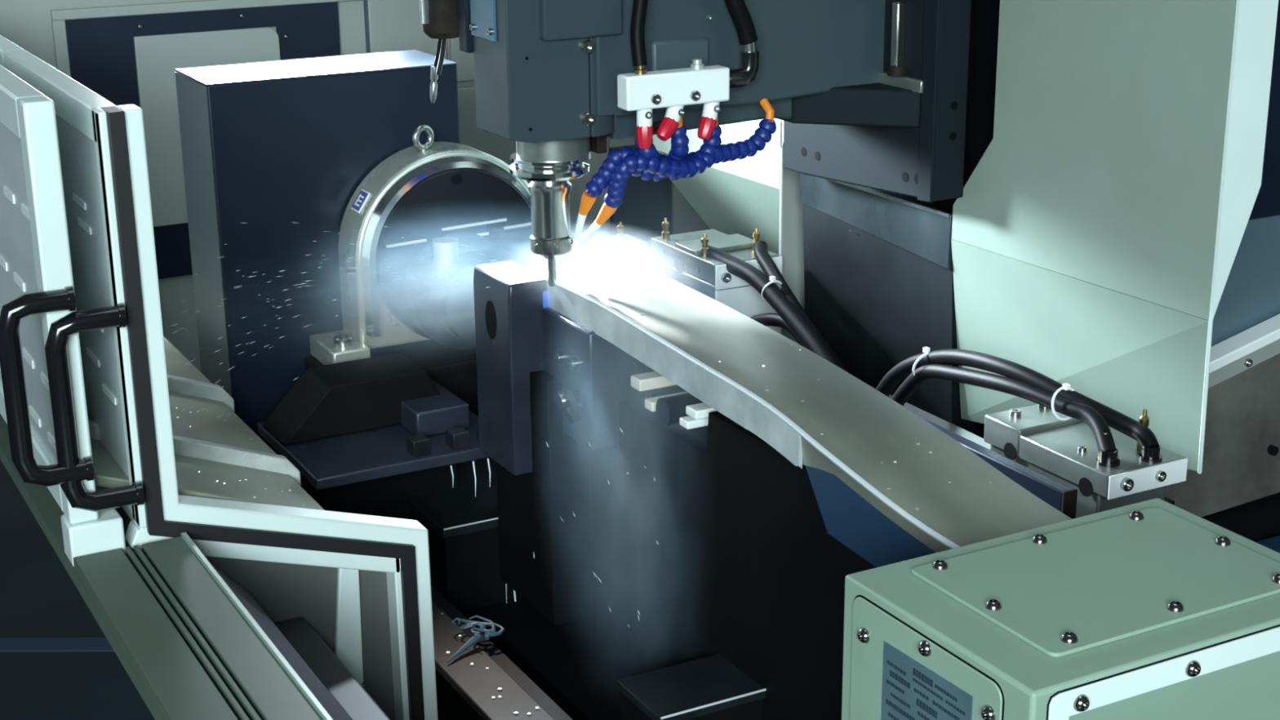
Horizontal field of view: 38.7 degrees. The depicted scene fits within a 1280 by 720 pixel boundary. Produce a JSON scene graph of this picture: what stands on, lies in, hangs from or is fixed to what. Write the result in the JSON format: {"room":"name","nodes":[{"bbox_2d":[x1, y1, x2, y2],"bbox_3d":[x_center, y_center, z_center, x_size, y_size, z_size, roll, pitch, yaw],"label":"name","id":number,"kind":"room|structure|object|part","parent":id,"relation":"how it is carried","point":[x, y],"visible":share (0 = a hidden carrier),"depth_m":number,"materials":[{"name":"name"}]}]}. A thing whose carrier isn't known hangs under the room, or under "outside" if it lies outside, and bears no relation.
{"room":"workshop","nodes":[
{"label":"workshop","id":0,"kind":"room"},
{"bbox_2d":[0,459,155,719],"bbox_3d":[-0.099,1.004,2.656,12.000,0.060,12.000,-10,20,-27],"label":"floor","id":1,"kind":"structure","parent":0,"point":[39,598],"depth_m":3.90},
{"bbox_2d":[0,637,114,651],"bbox_3d":[-1.184,0.602,3.857,2.865,0.003,0.060,0,18,1],"label":"trim","id":2,"kind":"structure","parent":1,"relation":"on","point":[6,644],"depth_m":3.85,"materials":[{"name":"blue"}]},
{"bbox_2d":[0,413,390,719],"bbox_3d":[-0.459,0.642,2.101,0.263,0.972,1.500,-10,20,-27],"label":"guide","id":3,"kind":"object","parent":1,"relation":"on","point":[194,643],"visible":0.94,"depth_m":1.84,"materials":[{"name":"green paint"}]},
{"bbox_2d":[0,64,98,524],"bbox_3d":[-0.863,-0.168,2.306,0.084,0.456,1.048,-10,20,-27],"label":"sliding door","id":4,"kind":"structure","parent":3,"relation":"on","point":[37,287],"depth_m":1.91,"materials":[{"name":"white metal"}]},
{"bbox_3d":[-0.622,0.032,1.896,0.077,0.210,0.022,-10,20,-27],"label":"handle","id":5,"kind":"part","parent":4,"relation":"part of","materials":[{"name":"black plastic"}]},
{"bbox_3d":[-0.362,0.316,1.647,0.121,0.015,0.815,-10,20,-27],"label":"deck plate","id":6,"kind":"part","parent":3,"relation":"part of","materials":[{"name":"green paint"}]},
{"bbox_2d":[88,336,324,510],"bbox_3d":[-0.769,0.115,2.638,0.278,0.419,1.228,-10,20,-27],"label":"cover","id":7,"kind":"object","parent":3,"relation":"on","point":[217,448],"visible":0.34,"depth_m":2.24,"materials":[{"name":"grey metal"}]},
{"bbox_3d":[-0.635,0.199,2.403,0.275,0.399,0.335,-10,20,-27],"label":"plate","id":8,"kind":"part","parent":7,"relation":"part of","materials":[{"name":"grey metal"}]},
{"bbox_3d":[-0.877,0.060,2.827,0.275,0.411,0.780,-10,20,-27],"label":"plate","id":9,"kind":"part","parent":7,"relation":"part of","materials":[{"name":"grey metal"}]},
{"bbox_3d":[-0.527,0.263,2.214,0.275,0.387,0.208,-10,20,-27],"label":"plate","id":10,"kind":"part","parent":7,"relation":"part of","materials":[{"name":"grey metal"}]},
{"bbox_2d":[0,35,438,719],"bbox_3d":[-0.684,0.073,2.513,0.420,1.012,1.096,-10,20,-27],"label":"sliding door","id":11,"kind":"structure","parent":3,"relation":"on","point":[362,582],"depth_m":2.05,"materials":[{"name":"white metal"}]},
{"bbox_3d":[-0.580,0.055,1.929,0.081,0.223,0.022,-10,20,-27],"label":"handle","id":12,"kind":"part","parent":11,"relation":"part of","materials":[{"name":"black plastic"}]},
{"bbox_3d":[-0.428,0.202,2.098,0.316,1.012,0.035,-10,20,-27],"label":"frame","id":13,"kind":"part","parent":11,"relation":"part of","materials":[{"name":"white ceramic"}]},
{"bbox_3d":[-0.414,0.429,2.195,0.264,0.520,0.006,-10,20,-27],"label":"skirt panel","id":14,"kind":"part","parent":11,"relation":"part of","materials":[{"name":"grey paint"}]},
{"bbox_3d":[-0.310,0.299,1.671,0.006,0.006,0.815,-10,20,-27],"label":"edge trim","id":15,"kind":"part","parent":3,"relation":"part of","materials":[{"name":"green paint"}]},
{"bbox_2d":[431,584,572,719],"bbox_3d":[0.168,0.523,2.152,0.900,0.595,2.350,-10,20,-27],"label":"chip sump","id":16,"kind":"object","parent":1,"relation":"on","point":[451,705],"visible":0.05,"depth_m":2.30,"materials":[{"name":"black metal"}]},
{"bbox_2d":[431,600,554,719],"bbox_3d":[-0.148,0.413,2.126,0.065,0.012,0.705,-10,20,-27],"label":"rail","id":17,"kind":"object","parent":16,"relation":"on","point":[477,684],"visible":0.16,"depth_m":2.20,"materials":[{"name":"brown metal"}]},
{"bbox_2d":[446,615,504,662],"bbox_3d":[-0.225,0.344,2.288,0.065,0.018,0.107,14,23,39],"label":"swarf curl","id":18,"kind":"object","parent":17,"relation":"on","point":[477,637],"visible":1,"depth_m":2.30,"materials":[{"name":"silver metal"}]},
{"bbox_2d":[176,280,991,715],"bbox_3d":[-0.134,0.157,2.204,1.215,0.427,0.446,9,20,27],"label":"chips","id":19,"kind":"object","parent":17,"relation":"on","point":[762,365],"visible":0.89,"depth_m":2.12,"materials":[{"name":"metal"}]},
{"bbox_2d":[405,400,875,719],"bbox_3d":[0.103,0.367,2.335,0.460,0.743,1.200,-10,20,-27],"label":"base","id":20,"kind":"object","parent":16,"relation":"on","point":[739,598],"visible":0.62,"depth_m":2.16,"materials":[{"name":"black metal"}]},
{"bbox_2d":[257,124,547,519],"bbox_3d":[-0.280,-0.008,2.661,0.545,0.630,0.387,-10,20,-27],"label":"table","id":21,"kind":"object","parent":20,"relation":"on","point":[381,410],"visible":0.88,"depth_m":2.66,"materials":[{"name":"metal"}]},
{"bbox_2d":[174,49,459,443],"bbox_3d":[-0.483,-0.096,2.853,0.386,0.726,0.170,-10,20,-27],"label":"plate","id":22,"kind":"object","parent":21,"relation":"attached to","point":[275,154],"visible":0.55,"depth_m":2.71,"materials":[{"name":"blue paint"}]},
{"bbox_3d":[-0.362,0.109,2.575,0.287,0.016,0.260,-10,20,-27],"label":"plate","id":23,"kind":"part","parent":21,"relation":"part of","materials":[{"name":"metal"}]},
{"bbox_2d":[450,457,515,603],"bbox_3d":[-0.194,0.268,2.561,0.144,0.282,0.007,-10,20,-27],"label":"drip","id":24,"kind":"object","parent":21,"relation":"hanging from","point":[514,593],"visible":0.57,"depth_m":2.51,"materials":[{"name":"white"}]},
{"bbox_3d":[-0.245,0.195,2.656,0.190,0.015,0.240,-10,20,-27],"label":"step plate","id":25,"kind":"part","parent":20,"relation":"part of","materials":[{"name":"metal"}]},
{"bbox_2d":[473,260,645,625],"bbox_3d":[-0.107,0.117,2.409,0.128,0.460,0.255,-10,20,-27],"label":"workpiece fixture","id":26,"kind":"object","parent":20,"relation":"attached to","point":[544,376],"visible":0.94,"depth_m":2.38,"materials":[{"name":"metal"}]},
{"bbox_2d":[541,262,1071,567],"bbox_3d":[0.152,0.060,2.029,0.148,0.143,0.920,-10,20,-27],"label":"metal workpiece","id":27,"kind":"object","parent":26,"relation":"attached to","point":[882,526],"visible":0.94,"depth_m":1.89,"materials":[{"name":"metal"}]},
{"bbox_2d":[631,371,715,444],"bbox_3d":[0.071,0.231,2.239,0.102,0.421,0.160,-10,20,-27],"label":"clamp","id":28,"kind":"object","parent":20,"relation":"on","point":[679,408],"visible":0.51,"depth_m":2.15,"materials":[{"name":"white metal"}]},
{"bbox_3d":[0.081,0.371,2.085,0.190,0.012,0.104,-10,20,-27],"label":"step plate","id":29,"kind":"part","parent":20,"relation":"part of","materials":[{"name":"metal"}]},
{"bbox_3d":[0.129,0.282,2.072,0.018,0.423,0.778,-10,20,-27],"label":"web plate","id":30,"kind":"part","parent":20,"relation":"part of","materials":[{"name":"black metal"}]},
{"bbox_2d":[841,497,1279,719],"bbox_3d":[0.372,0.556,1.620,0.355,0.809,0.285,-10,20,-27],"label":"box","id":31,"kind":"object","parent":16,"relation":"on","point":[1153,609],"visible":1,"depth_m":1.45,"materials":[{"name":"green metal"}]},
{"bbox_3d":[0.223,0.355,1.464,0.002,0.290,0.190,-10,20,-27],"label":"plate","id":32,"kind":"part","parent":31,"relation":"part of","materials":[{"name":"green metal"}]},
{"bbox_3d":[0.387,0.177,1.500,0.275,0.004,0.182,-10,20,-27],"label":"plate","id":33,"kind":"part","parent":31,"relation":"part of","materials":[{"name":"green metal"}]},
{"bbox_3d":[0.443,0.359,1.437,0.328,0.294,0.002,-10,20,-27],"label":"plate","id":34,"kind":"part","parent":31,"relation":"part of","materials":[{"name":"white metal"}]},
{"bbox_2d":[800,0,999,434],"bbox_3d":[0.432,-0.263,2.564,0.243,1.800,0.600,-10,20,-27],"label":"column","id":35,"kind":"structure","parent":1,"relation":"on","point":[878,273],"depth_m":2.53,"materials":[{"name":"black metal"}]},
{"bbox_2d":[652,118,804,344],"bbox_3d":[0.202,-0.569,2.875,0.206,1.200,0.470,-10,20,-27],"label":"wall panel","id":36,"kind":"structure","parent":35,"relation":"attached to","point":[740,197],"depth_m":2.84,"materials":[{"name":"green paint"}]},
{"bbox_2d":[644,370,990,449],"bbox_3d":[0.302,0.199,2.550,0.145,0.330,1.140,-10,20,-27],"label":"bed","id":37,"kind":"object","parent":35,"relation":"attached to","point":[970,436],"visible":0.02,"depth_m":2.38,"materials":[{"name":"black metal"}]},
{"bbox_2d":[587,217,782,372],"bbox_3d":[0.067,-0.104,2.830,0.186,0.224,0.289,-10,20,-27],"label":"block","id":38,"kind":"object","parent":37,"relation":"on","point":[682,258],"visible":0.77,"depth_m":2.77,"materials":[{"name":"silver metal"}]},
{"bbox_3d":[0.010,-0.025,2.863,0.052,0.055,0.220,-10,20,-27],"label":"foot rail","id":39,"kind":"part","parent":38,"relation":"part of","materials":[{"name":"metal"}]},
{"bbox_3d":[0.163,-0.065,2.735,0.115,0.095,0.004,-10,20,-27],"label":"wiper plate","id":40,"kind":"part","parent":38,"relation":"part of","materials":[{"name":"white metal"}]},
{"bbox_3d":[0.163,-0.130,2.714,0.115,0.037,0.004,-10,20,-27],"label":"plate","id":41,"kind":"part","parent":38,"relation":"part of","materials":[{"name":"white metal"}]},
{"bbox_2d":[706,244,844,370],"bbox_3d":[0.201,-0.043,2.596,0.032,0.162,0.416,-10,20,-27],"label":"hose","id":42,"kind":"object","parent":38,"relation":"attached to","point":[776,299],"visible":0.71,"depth_m":2.58,"materials":[{"name":"black rubber"}]},
{"bbox_2d":[761,275,782,301],"bbox_3d":[0.190,-0.101,2.618,0.036,0.039,0.014,-10,20,-27],"label":"cable tie","id":43,"kind":"object","parent":42,"relation":"attached to","point":[772,278],"visible":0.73,"depth_m":2.61,"materials":[{"name":"white plastic"}]},
{"bbox_2d":[750,312,806,348],"bbox_3d":[0.197,-0.035,2.619,0.022,0.072,0.226,-11,20,-29],"label":"hose","id":44,"kind":"object","parent":38,"relation":"attached to","point":[772,319],"visible":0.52,"depth_m":2.60,"materials":[{"name":"black rubber"}]},
{"bbox_2d":[753,240,847,372],"bbox_3d":[0.226,-0.061,2.608,0.042,0.151,0.332,-7,19,-19],"label":"hose","id":45,"kind":"object","parent":38,"relation":"attached to","point":[766,262],"visible":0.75,"depth_m":2.65,"materials":[{"name":"black rubber"}]},
{"bbox_3d":[0.305,0.055,2.507,0.045,0.030,1.140,-10,20,-27],"label":"guide rail","id":46,"kind":"part","parent":37,"relation":"part of","materials":[{"name":"silver metal"}]},
{"bbox_2d":[920,417,1077,519],"bbox_3d":[0.394,0.131,2.183,0.038,0.079,0.379,-10,20,-27],"label":"bar","id":47,"kind":"object","parent":37,"relation":"on","point":[1063,498],"visible":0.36,"depth_m":2.06,"materials":[{"name":"blue paint"}]},
{"bbox_2d":[983,404,1187,517],"bbox_3d":[0.514,0.109,2.111,0.116,0.133,0.223,-10,20,-27],"label":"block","id":48,"kind":"object","parent":37,"relation":"on","point":[1066,452],"visible":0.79,"depth_m":2.06,"materials":[{"name":"silver metal"}]},
{"bbox_2d":[891,364,1115,453],"bbox_3d":[0.430,0.070,2.215,0.038,0.117,0.433,-10,20,-27],"label":"hose","id":49,"kind":"object","parent":48,"relation":"attached to","point":[1088,415],"visible":0.98,"depth_m":2.17,"materials":[{"name":"black rubber"}]},
{"bbox_2d":[875,349,1159,449],"bbox_3d":[0.440,0.057,2.234,0.040,0.132,0.493,-11,21,-31],"label":"hose","id":50,"kind":"object","parent":48,"relation":"attached to","point":[1141,433],"visible":0.86,"depth_m":2.18,"materials":[{"name":"black rubber"}]},
{"bbox_2d":[911,346,929,375],"bbox_3d":[0.366,0.005,2.333,0.040,0.042,0.015,-10,20,-27],"label":"cable tie","id":51,"kind":"object","parent":50,"relation":"attached to","point":[925,349],"visible":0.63,"depth_m":2.32,"materials":[{"name":"white plastic"}]},
{"bbox_2d":[1051,382,1074,420],"bbox_3d":[0.492,0.048,2.109,0.040,0.043,0.010,-10,20,-27],"label":"cable tie","id":52,"kind":"object","parent":50,"relation":"attached to","point":[1065,386],"visible":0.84,"depth_m":2.10,"materials":[{"name":"white plastic"}]},
{"bbox_2d":[1096,448,1120,467],"bbox_3d":[0.521,0.107,2.027,0.026,0.016,0.026,-10,20,-27],"label":"socket","id":53,"kind":"object","parent":48,"relation":"attached to","point":[1104,459],"depth_m":2.02,"materials":[{"name":"black plastic"}]},
{"bbox_3d":[0.564,0.132,2.022,0.114,0.027,0.002,-10,20,-27],"label":"plate","id":54,"kind":"part","parent":48,"relation":"part of","materials":[{"name":"white metal"}]},
{"bbox_2d":[1137,444,1162,462],"bbox_3d":[0.572,0.103,2.039,0.026,0.016,0.026,-10,20,-27],"label":"socket","id":55,"kind":"object","parent":48,"relation":"attached to","point":[1152,454],"depth_m":2.03,"materials":[{"name":"black plastic"}]},
{"bbox_3d":[0.323,-0.201,2.541,0.006,0.074,0.357,-10,20,-27],"label":"way plate","id":56,"kind":"part","parent":35,"relation":"part of","materials":[{"name":"grey metal"}]},
{"bbox_2d":[783,0,971,203],"bbox_3d":[0.306,-0.617,2.368,0.054,0.804,0.354,-10,20,-27],"label":"slide","id":57,"kind":"object","parent":35,"relation":"attached to","point":[925,162],"visible":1,"depth_m":2.33,"materials":[{"name":"black metal"}]},
{"bbox_2d":[457,0,923,163],"bbox_3d":[0.058,-0.517,2.243,0.550,0.515,0.280,-10,20,-27],"label":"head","id":58,"kind":"object","parent":57,"relation":"attached to","point":[546,72],"visible":0.96,"depth_m":2.22},
{"bbox_2d":[419,0,458,102],"bbox_3d":[-0.244,-0.523,2.219,0.065,0.418,0.057,-10,20,-27],"label":"air blow nozzle","id":59,"kind":"object","parent":58,"relation":"attached to","point":[439,18],"visible":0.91,"depth_m":2.23,"materials":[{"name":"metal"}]},
{"bbox_3d":[-0.249,-0.378,2.261,0.022,0.049,0.011,-10,20,-27],"label":"stem","id":60,"kind":"part","parent":59,"relation":"part of","materials":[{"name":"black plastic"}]},
{"bbox_3d":[-0.187,-0.515,2.122,0.004,0.280,0.069,-10,20,-27],"label":"blue plate","id":61,"kind":"part","parent":58,"relation":"part of","materials":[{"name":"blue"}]},
{"bbox_2d":[617,40,774,148],"bbox_3d":[0.072,-0.327,2.219,0.219,0.121,0.053,-10,20,-27],"label":"coolant manifold","id":62,"kind":"object","parent":58,"relation":"attached to","point":[641,91],"visible":1,"depth_m":2.19,"materials":[{"name":"white metal"}]},
{"bbox_2d":[630,0,648,66],"bbox_3d":[0.003,-0.452,2.140,0.030,0.215,0.023,-10,20,-27],"label":"supply hose","id":63,"kind":"object","parent":62,"relation":"attached to","point":[638,12],"visible":1,"depth_m":2.15,"materials":[{"name":"black rubber"}]},
{"bbox_3d":[0.005,-0.270,2.189,0.021,0.032,0.021,-10,20,-27],"label":"valve lever","id":64,"kind":"part","parent":62,"relation":"part of","materials":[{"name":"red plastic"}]},
{"bbox_2d":[573,124,721,240],"bbox_3d":[0.009,-0.216,2.248,0.186,0.145,0.047,-2,18,-3],"label":"hose","id":65,"kind":"object","parent":62,"relation":"attached to","point":[595,187],"visible":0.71,"depth_m":2.24,"materials":[{"name":"blue plastic"}]},
{"bbox_2d":[631,124,688,182],"bbox_3d":[0.026,-0.257,2.248,0.081,0.077,0.039,8,20,26],"label":"hose","id":66,"kind":"object","parent":62,"relation":"attached to","point":[679,150],"visible":0.59,"depth_m":2.23,"materials":[{"name":"blue plastic"}]},
{"bbox_2d":[634,136,694,158],"bbox_3d":[0.032,-0.258,2.246,0.032,0.063,0.119,13,22,37],"label":"hose","id":67,"kind":"object","parent":62,"relation":"attached to","point":[646,153],"visible":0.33,"depth_m":2.20,"materials":[{"name":"blue plastic"}]},
{"bbox_3d":[0.033,-0.281,2.199,0.031,0.031,0.022,-10,20,-27],"label":"valve lever","id":68,"kind":"part","parent":62,"relation":"part of","materials":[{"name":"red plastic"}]},
{"bbox_2d":[577,118,776,246],"bbox_3d":[0.051,-0.214,2.257,0.254,0.154,0.072,-4,18,-10],"label":"hose","id":69,"kind":"object","parent":62,"relation":"attached to","point":[681,168],"visible":1,"depth_m":2.24,"materials":[{"name":"blue plastic"}]},
{"bbox_2d":[677,115,682,128],"bbox_3d":[0.045,-0.290,2.216,0.016,0.028,0.016,-10,20,-27],"label":"socket","id":70,"kind":"object","parent":62,"relation":"attached to","point":[679,117],"depth_m":2.21,"materials":[{"name":"orange plastic"}]},
{"bbox_3d":[0.082,-0.285,2.226,0.027,0.033,0.021,-10,20,-27],"label":"valve lever","id":71,"kind":"part","parent":62,"relation":"part of","materials":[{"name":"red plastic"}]},
{"bbox_2d":[724,0,757,44],"bbox_3d":[0.099,-0.479,2.189,0.098,0.204,0.023,-10,20,-27],"label":"supply hose","id":72,"kind":"object","parent":62,"relation":"attached to","point":[738,11],"visible":1,"depth_m":2.21,"materials":[{"name":"black rubber"}]},
{"bbox_2d":[760,98,774,120],"bbox_3d":[0.159,-0.311,2.283,0.012,0.032,0.024,-10,20,-27],"label":"socket","id":73,"kind":"object","parent":62,"relation":"attached to","point":[764,103],"depth_m":2.28,"materials":[{"name":"orange plastic"}]},
{"bbox_3d":[0.352,0.056,2.637,0.055,0.550,0.357,-10,20,-27],"label":"way plate","id":74,"kind":"part","parent":35,"relation":"part of","materials":[{"name":"metal"}]},
{"bbox_2d":[951,0,1278,505],"bbox_3d":[0.543,-0.366,2.123,0.068,1.140,0.461,-10,20,-27],"label":"column cover","id":75,"kind":"structure","parent":35,"relation":"attached to","point":[1097,233],"depth_m":2.11,"materials":[{"name":"metal"}]},
{"bbox_3d":[0.550,0.142,2.340,0.014,0.040,0.360,-10,20,-27],"label":"support rail","id":76,"kind":"part","parent":75,"relation":"part of","materials":[{"name":"silver metal"}]},
{"bbox_2d":[1164,0,1279,542],"bbox_3d":[1.060,-0.176,2.599,0.855,1.600,0.105,-10,20,-27],"label":"enclosure","id":77,"kind":"object","parent":35,"relation":"attached to","point":[1237,490],"visible":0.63,"depth_m":2.53,"materials":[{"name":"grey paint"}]},
{"bbox_3d":[1.037,0.388,2.723,0.755,0.450,0.040,-10,20,-27],"label":"panel","id":78,"kind":"part","parent":77,"relation":"part of","materials":[{"name":"black metal"}]},
{"bbox_3d":[0.983,-0.057,2.639,0.690,0.350,0.017,-10,20,-27],"label":"blue panel","id":79,"kind":"part","parent":77,"relation":"part of","materials":[{"name":"metal"}]},
{"bbox_3d":[1.045,-0.591,2.504,0.840,0.750,0.035,-10,20,-27],"label":"dark panel","id":80,"kind":"part","parent":77,"relation":"part of","materials":[{"name":"blue paint"}]},
{"bbox_2d":[1255,534,1279,552],"bbox_3d":[0.921,0.345,2.507,0.540,0.165,0.160,-10,20,-27],"label":"tray","id":81,"kind":"object","parent":77,"relation":"attached to","point":[1273,543],"visible":0.04,"depth_m":2.52,"materials":[{"name":"blue"}]},
{"bbox_2d":[0,0,710,372],"bbox_3d":[-0.318,-0.750,3.431,2.350,1.580,0.056,-10,20,-27],"label":"wall","id":82,"kind":"structure","parent":0,"point":[123,51],"depth_m":3.25,"materials":[{"name":"grey metal"}]},
{"bbox_3d":[-0.982,-0.263,3.184,0.021,0.655,0.012,-10,20,-27],"label":"frame rail","id":83,"kind":"part","parent":82,"relation":"part of","materials":[{"name":"metal"}]},
{"bbox_3d":[-0.724,-0.629,3.216,0.615,0.017,0.012,-10,20,-27],"label":"frame rail","id":84,"kind":"part","parent":82,"relation":"part of","materials":[{"name":"grey metal"}]},
{"bbox_3d":[-0.760,-0.418,3.257,0.257,0.337,0.012,-10,20,-27],"label":"hatch panel","id":85,"kind":"part","parent":82,"relation":"part of","materials":[{"name":"grey paint"}]},
{"bbox_3d":[-0.433,-0.628,3.383,0.152,1.380,0.010,-10,20,-27],"label":"door panel","id":86,"kind":"part","parent":82,"relation":"part of","materials":[{"name":"grey paint"}]},
{"bbox_3d":[-0.216,-0.938,3.410,0.332,0.810,0.010,-10,20,-27],"label":"door panel","id":87,"kind":"part","parent":82,"relation":"part of","materials":[{"name":"grey paint"}]},
{"bbox_3d":[-0.209,-0.275,3.620,0.332,0.558,0.010,-10,20,-27],"label":"door panel","id":88,"kind":"part","parent":82,"relation":"part of","materials":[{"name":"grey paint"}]},
{"bbox_2d":[509,151,590,286],"bbox_3d":[-0.112,-0.174,2.283,0.100,0.167,0.100,-10,20,-27],"label":"holder","id":89,"kind":"object","parent":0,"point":[549,188],"visible":0.94,"depth_m":2.26,"materials":[{"name":"silver metal"}]}
]}

